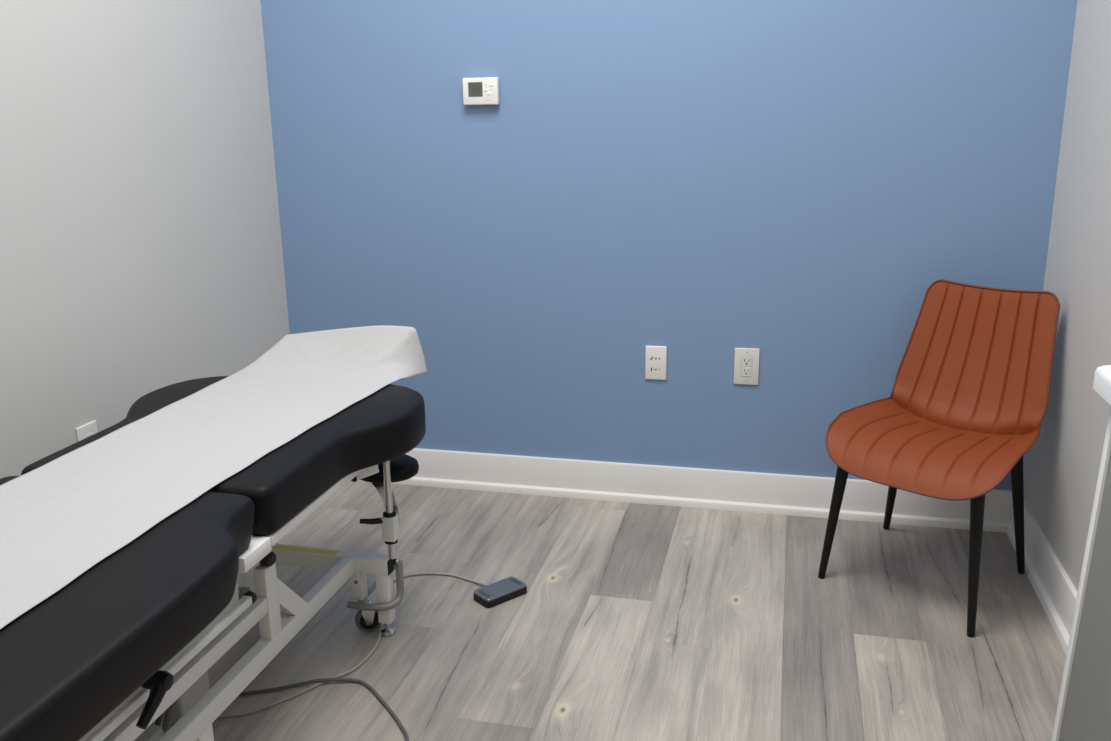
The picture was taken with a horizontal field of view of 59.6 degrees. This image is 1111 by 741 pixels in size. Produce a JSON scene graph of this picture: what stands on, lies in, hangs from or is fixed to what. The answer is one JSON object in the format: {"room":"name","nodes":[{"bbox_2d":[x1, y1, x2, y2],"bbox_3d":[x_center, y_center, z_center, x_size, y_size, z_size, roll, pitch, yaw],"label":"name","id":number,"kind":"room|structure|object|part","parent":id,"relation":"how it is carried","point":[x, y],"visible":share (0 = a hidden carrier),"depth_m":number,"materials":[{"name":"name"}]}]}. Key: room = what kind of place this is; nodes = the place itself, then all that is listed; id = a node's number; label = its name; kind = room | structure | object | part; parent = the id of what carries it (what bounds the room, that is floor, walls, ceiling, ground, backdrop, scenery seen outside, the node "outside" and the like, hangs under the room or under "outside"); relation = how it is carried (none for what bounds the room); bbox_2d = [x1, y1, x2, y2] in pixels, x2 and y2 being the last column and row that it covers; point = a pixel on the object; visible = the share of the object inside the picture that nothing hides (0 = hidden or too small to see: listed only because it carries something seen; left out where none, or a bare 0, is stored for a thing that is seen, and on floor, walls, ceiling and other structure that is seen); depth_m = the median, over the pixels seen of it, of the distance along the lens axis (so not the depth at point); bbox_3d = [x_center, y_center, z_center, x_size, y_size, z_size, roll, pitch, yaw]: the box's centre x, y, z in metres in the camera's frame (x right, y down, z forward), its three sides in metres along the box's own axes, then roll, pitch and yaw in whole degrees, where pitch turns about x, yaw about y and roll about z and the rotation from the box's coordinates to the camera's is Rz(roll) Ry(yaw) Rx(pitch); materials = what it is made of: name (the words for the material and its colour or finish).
{"room":"examination room","nodes":[
{"label":"examination room","id":0,"kind":"room"},
{"bbox_2d":[0,0,289,478],"bbox_3d":[-1.454,-0.562,1.481,0.100,3.050,3.750,3,16,13],"label":"wall","id":1,"kind":"structure","parent":0,"point":[141,253],"depth_m":2.58,"materials":[{"name":"grey paint"}]},
{"bbox_2d":[76,420,97,441],"bbox_3d":[-1.197,0.193,2.489,0.008,0.116,0.072,3,16,13],"label":"wall outlet","id":2,"kind":"object","parent":1,"relation":"attached to","point":[82,432],"visible":0.34,"depth_m":2.47,"materials":[{"name":"white plastic"}]},
{"bbox_2d":[153,481,1065,740],"bbox_3d":[-0.190,0.924,1.572,2.558,0.001,3.850,3,16,13],"label":"floor","id":3,"kind":"structure","parent":0,"point":[633,621],"depth_m":2.46,"materials":[{"name":"grey laminate"}]},
{"bbox_2d":[0,376,425,740],"bbox_3d":[-0.821,0.536,1.839,0.724,0.627,1.687,3,16,13],"label":"table","id":4,"kind":"object","parent":3,"relation":"on","point":[130,643],"visible":0.72,"depth_m":1.74,"materials":[{"name":"black leather"}]},
{"bbox_2d":[0,476,254,740],"bbox_3d":[-0.914,0.378,1.415,0.724,0.099,0.931,3,16,13],"label":"cushion","id":5,"kind":"object","parent":4,"relation":"on","point":[72,658],"depth_m":1.36,"materials":[{"name":"black leather"}]},
{"bbox_3d":[-0.635,0.511,1.512,0.047,0.064,0.082,3,16,13],"label":"tilt lever","id":6,"kind":"part","parent":4,"relation":"part of","materials":[{"name":"black plastic"}]},
{"bbox_3d":[-0.695,0.492,1.393,0.006,0.114,0.860,3,16,13],"label":"plate","id":7,"kind":"part","parent":4,"relation":"part of","materials":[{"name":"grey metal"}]},
{"bbox_3d":[-0.690,0.551,1.427,0.018,0.017,0.895,3,16,13],"label":"slide rail","id":8,"kind":"part","parent":4,"relation":"part of","materials":[{"name":"white metal"}]},
{"bbox_3d":[-0.769,0.632,1.962,0.090,0.125,0.100,3,16,13],"label":"motor","id":9,"kind":"part","parent":4,"relation":"part of","materials":[{"name":"grey metal"}]},
{"bbox_3d":[-0.739,0.625,1.562,0.029,0.035,1.027,3,16,13],"label":"rail","id":10,"kind":"part","parent":4,"relation":"part of","materials":[{"name":"white metal"}]},
{"bbox_2d":[0,325,427,628],"bbox_3d":[-0.789,0.161,1.825,0.491,0.129,1.835,3,16,13],"label":"paper","id":11,"kind":"object","parent":4,"relation":"on","point":[62,517],"visible":1,"depth_m":1.97,"materials":[{"name":"white paper"}]},
{"bbox_2d":[21,376,425,535],"bbox_3d":[-0.715,0.160,2.210,0.722,0.099,0.747,3,16,13],"label":"cushion","id":12,"kind":"object","parent":4,"relation":"on","point":[284,485],"depth_m":2.09,"materials":[{"name":"black leather"}]},
{"bbox_3d":[-0.819,0.528,2.554,0.030,0.081,0.032,3,16,13],"label":"castor post","id":13,"kind":"part","parent":4,"relation":"part of","materials":[{"name":"white metal"}]},
{"bbox_3d":[-0.688,0.673,1.788,0.029,0.044,1.410,3,16,13],"label":"rail","id":14,"kind":"part","parent":4,"relation":"part of","materials":[{"name":"white metal"}]},
{"bbox_3d":[-0.613,0.490,2.067,0.029,0.166,0.046,3,16,13],"label":"post","id":15,"kind":"part","parent":4,"relation":"part of","materials":[{"name":"white metal"}]},
{"bbox_3d":[-0.484,0.249,2.101,0.032,0.022,0.570,3,16,13],"label":"rail","id":16,"kind":"part","parent":4,"relation":"part of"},
{"bbox_3d":[-0.502,0.543,2.479,0.030,0.081,0.032,3,16,13],"label":"castor post","id":17,"kind":"part","parent":4,"relation":"part of","materials":[{"name":"white metal"}]},
{"bbox_3d":[-0.461,0.243,2.348,0.062,0.030,0.028,-12,19,-36],"label":"pad arm","id":18,"kind":"part","parent":4,"relation":"part of"},
{"bbox_3d":[-0.476,0.566,2.564,0.013,0.014,0.120,3,16,13],"label":"lift rod","id":19,"kind":"part","parent":4,"relation":"part of","materials":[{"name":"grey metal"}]},
{"bbox_3d":[-0.455,0.373,2.394,0.058,0.021,0.017,-6,16,-20],"label":"clamp lever","id":20,"kind":"part","parent":4,"relation":"part of","materials":[{"name":"black plastic"}]},
{"bbox_3d":[-0.457,0.544,2.457,0.133,0.116,0.071,3,16,13],"label":"lift rod","id":21,"kind":"part","parent":4,"relation":"part of","materials":[{"name":"grey metal"}]},
{"bbox_3d":[-0.433,0.575,2.470,0.034,0.139,0.036,3,16,13],"label":"leg","id":22,"kind":"part","parent":4,"relation":"part of","materials":[{"name":"white metal"}]},
{"bbox_2d":[218,682,325,717],"bbox_3d":[-0.601,0.745,2.078,0.057,0.092,0.223,13,21,42],"label":"power cord","id":23,"kind":"object","parent":3,"relation":"on","point":[315,685],"depth_m":2.19,"materials":[{"name":"black plastic"}]},
{"bbox_2d":[238,678,408,740],"bbox_3d":[-0.677,0.755,2.192,0.846,0.016,0.353,6,17,24],"label":"power cord","id":24,"kind":"object","parent":3,"relation":"on","point":[365,684],"visible":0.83,"depth_m":2.25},
{"bbox_2d":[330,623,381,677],"bbox_3d":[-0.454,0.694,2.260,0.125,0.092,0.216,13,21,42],"label":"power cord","id":25,"kind":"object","parent":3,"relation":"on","point":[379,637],"depth_m":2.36,"materials":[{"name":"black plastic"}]},
{"bbox_2d":[403,572,526,607],"bbox_3d":[-0.231,0.604,2.578,0.312,0.092,0.201,13,21,42],"label":"switch","id":26,"kind":"object","parent":3,"relation":"on","point":[497,592],"depth_m":2.67,"materials":[{"name":"black plastic"}]},
{"bbox_3d":[-0.152,0.602,2.673,0.138,0.007,0.072,-13,19,-38],"label":"plate","id":27,"kind":"part","parent":26,"relation":"part of","materials":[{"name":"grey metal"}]},
{"bbox_2d":[818,279,1059,636],"bbox_3d":[1.052,0.199,2.642,0.533,0.810,0.507,-15,21,-43],"label":"chair","id":28,"kind":"object","parent":3,"relation":"on","point":[969,397],"visible":1,"depth_m":2.65,"materials":[{"name":"orange leather"}]},
{"bbox_3d":[0.784,0.395,2.708,0.082,0.402,0.035,-5,16,-14],"label":"leg","id":29,"kind":"part","parent":28,"relation":"part of","materials":[{"name":"black paint"}]},
{"bbox_3d":[1.035,0.327,2.944,0.035,0.407,0.167,3,16,13],"label":"leg","id":30,"kind":"part","parent":28,"relation":"part of","materials":[{"name":"black paint"}]},
{"bbox_3d":[1.004,0.211,2.592,0.372,0.131,0.489,-15,21,-43],"label":"seat","id":31,"kind":"part","parent":28,"relation":"part of","materials":[{"name":"orange leather"}]},
{"bbox_3d":[1.172,-0.033,2.702,0.173,0.390,0.417,-15,21,-43],"label":"backrest","id":32,"kind":"part","parent":28,"relation":"part of","materials":[{"name":"orange leather"}]},
{"bbox_3d":[1.045,0.467,2.428,0.035,0.402,0.092,3,16,14],"label":"leg","id":33,"kind":"part","parent":28,"relation":"part of","materials":[{"name":"black paint"}]},
{"bbox_3d":[1.289,0.387,2.710,0.093,0.402,0.035,-5,16,-14],"label":"leg","id":34,"kind":"part","parent":28,"relation":"part of","materials":[{"name":"black paint"}]},
{"bbox_2d":[1051,365,1110,740],"bbox_3d":[0.737,0.677,0.685,0.269,0.912,1.888,3,16,13],"label":"cabinet","id":35,"kind":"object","parent":3,"relation":"on","point":[1083,713],"depth_m":1.49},
{"bbox_3d":[0.738,0.699,0.681,0.262,0.872,1.830,3,16,13],"label":"panel","id":36,"kind":"part","parent":35,"relation":"part of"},
{"bbox_2d":[260,0,1077,489],"bbox_3d":[0.240,-0.995,2.992,2.658,3.050,0.100,3,16,13],"label":"wall","id":37,"kind":"structure","parent":0,"point":[791,181],"depth_m":3.06,"materials":[{"name":"blue paint"}]},
{"bbox_2d":[462,77,499,104],"bbox_3d":[-0.235,-0.885,3.073,0.116,0.083,0.028,3,16,13],"label":"thermostat","id":38,"kind":"object","parent":37,"relation":"attached to","point":[476,91],"visible":1,"depth_m":3.06,"materials":[{"name":"white plastic"}]},
{"bbox_2d":[645,346,666,379],"bbox_3d":[0.329,-0.025,3.178,0.070,0.114,0.008,3,16,13],"label":"wall plate","id":39,"kind":"object","parent":37,"relation":"attached to","point":[655,356],"visible":1,"depth_m":3.17,"materials":[{"name":"white plastic"}]},
{"bbox_2d":[357,448,1012,532],"bbox_3d":[0.245,0.382,3.299,2.458,0.131,0.030,3,16,13],"label":"baseboard","id":40,"kind":"structure","parent":37,"relation":"attached to","point":[742,491],"depth_m":3.25,"materials":[{"name":"white paint"}]},
{"bbox_2d":[734,348,759,384],"bbox_3d":[0.613,-0.013,3.110,0.078,0.120,0.009,3,16,13],"label":"wall outlet","id":41,"kind":"object","parent":37,"relation":"attached to","point":[746,360],"visible":1,"depth_m":3.11,"materials":[{"name":"white plastic"}]},
{"bbox_2d":[741,367,751,376],"bbox_3d":[0.613,0.004,3.111,0.033,0.030,0.002,3,16,13],"label":"receptacle","id":42,"kind":"object","parent":41,"relation":"attached to","point":[745,371],"depth_m":3.11,"materials":[{"name":"white plastic"}]},
{"bbox_2d":[741,357,751,366],"bbox_3d":[0.612,-0.028,3.102,0.033,0.030,0.002,3,16,13],"label":"receptacle","id":43,"kind":"object","parent":41,"relation":"attached to","point":[745,361],"depth_m":3.10,"materials":[{"name":"white plastic"}]},
{"bbox_2d":[1023,0,1110,591],"bbox_3d":[1.032,-0.439,0.893,0.100,3.050,3.750,3,16,13],"label":"wall","id":44,"kind":"structure","parent":0,"point":[1061,468],"depth_m":2.49,"materials":[{"name":"grey paint"}]},
{"bbox_2d":[1006,500,1077,654],"bbox_3d":[0.989,0.918,1.276,0.030,0.131,3.750,3,16,13],"label":"baseboard","id":45,"kind":"structure","parent":44,"relation":"attached to","point":[1054,589],"depth_m":2.59,"materials":[{"name":"white paint"}]}
]}

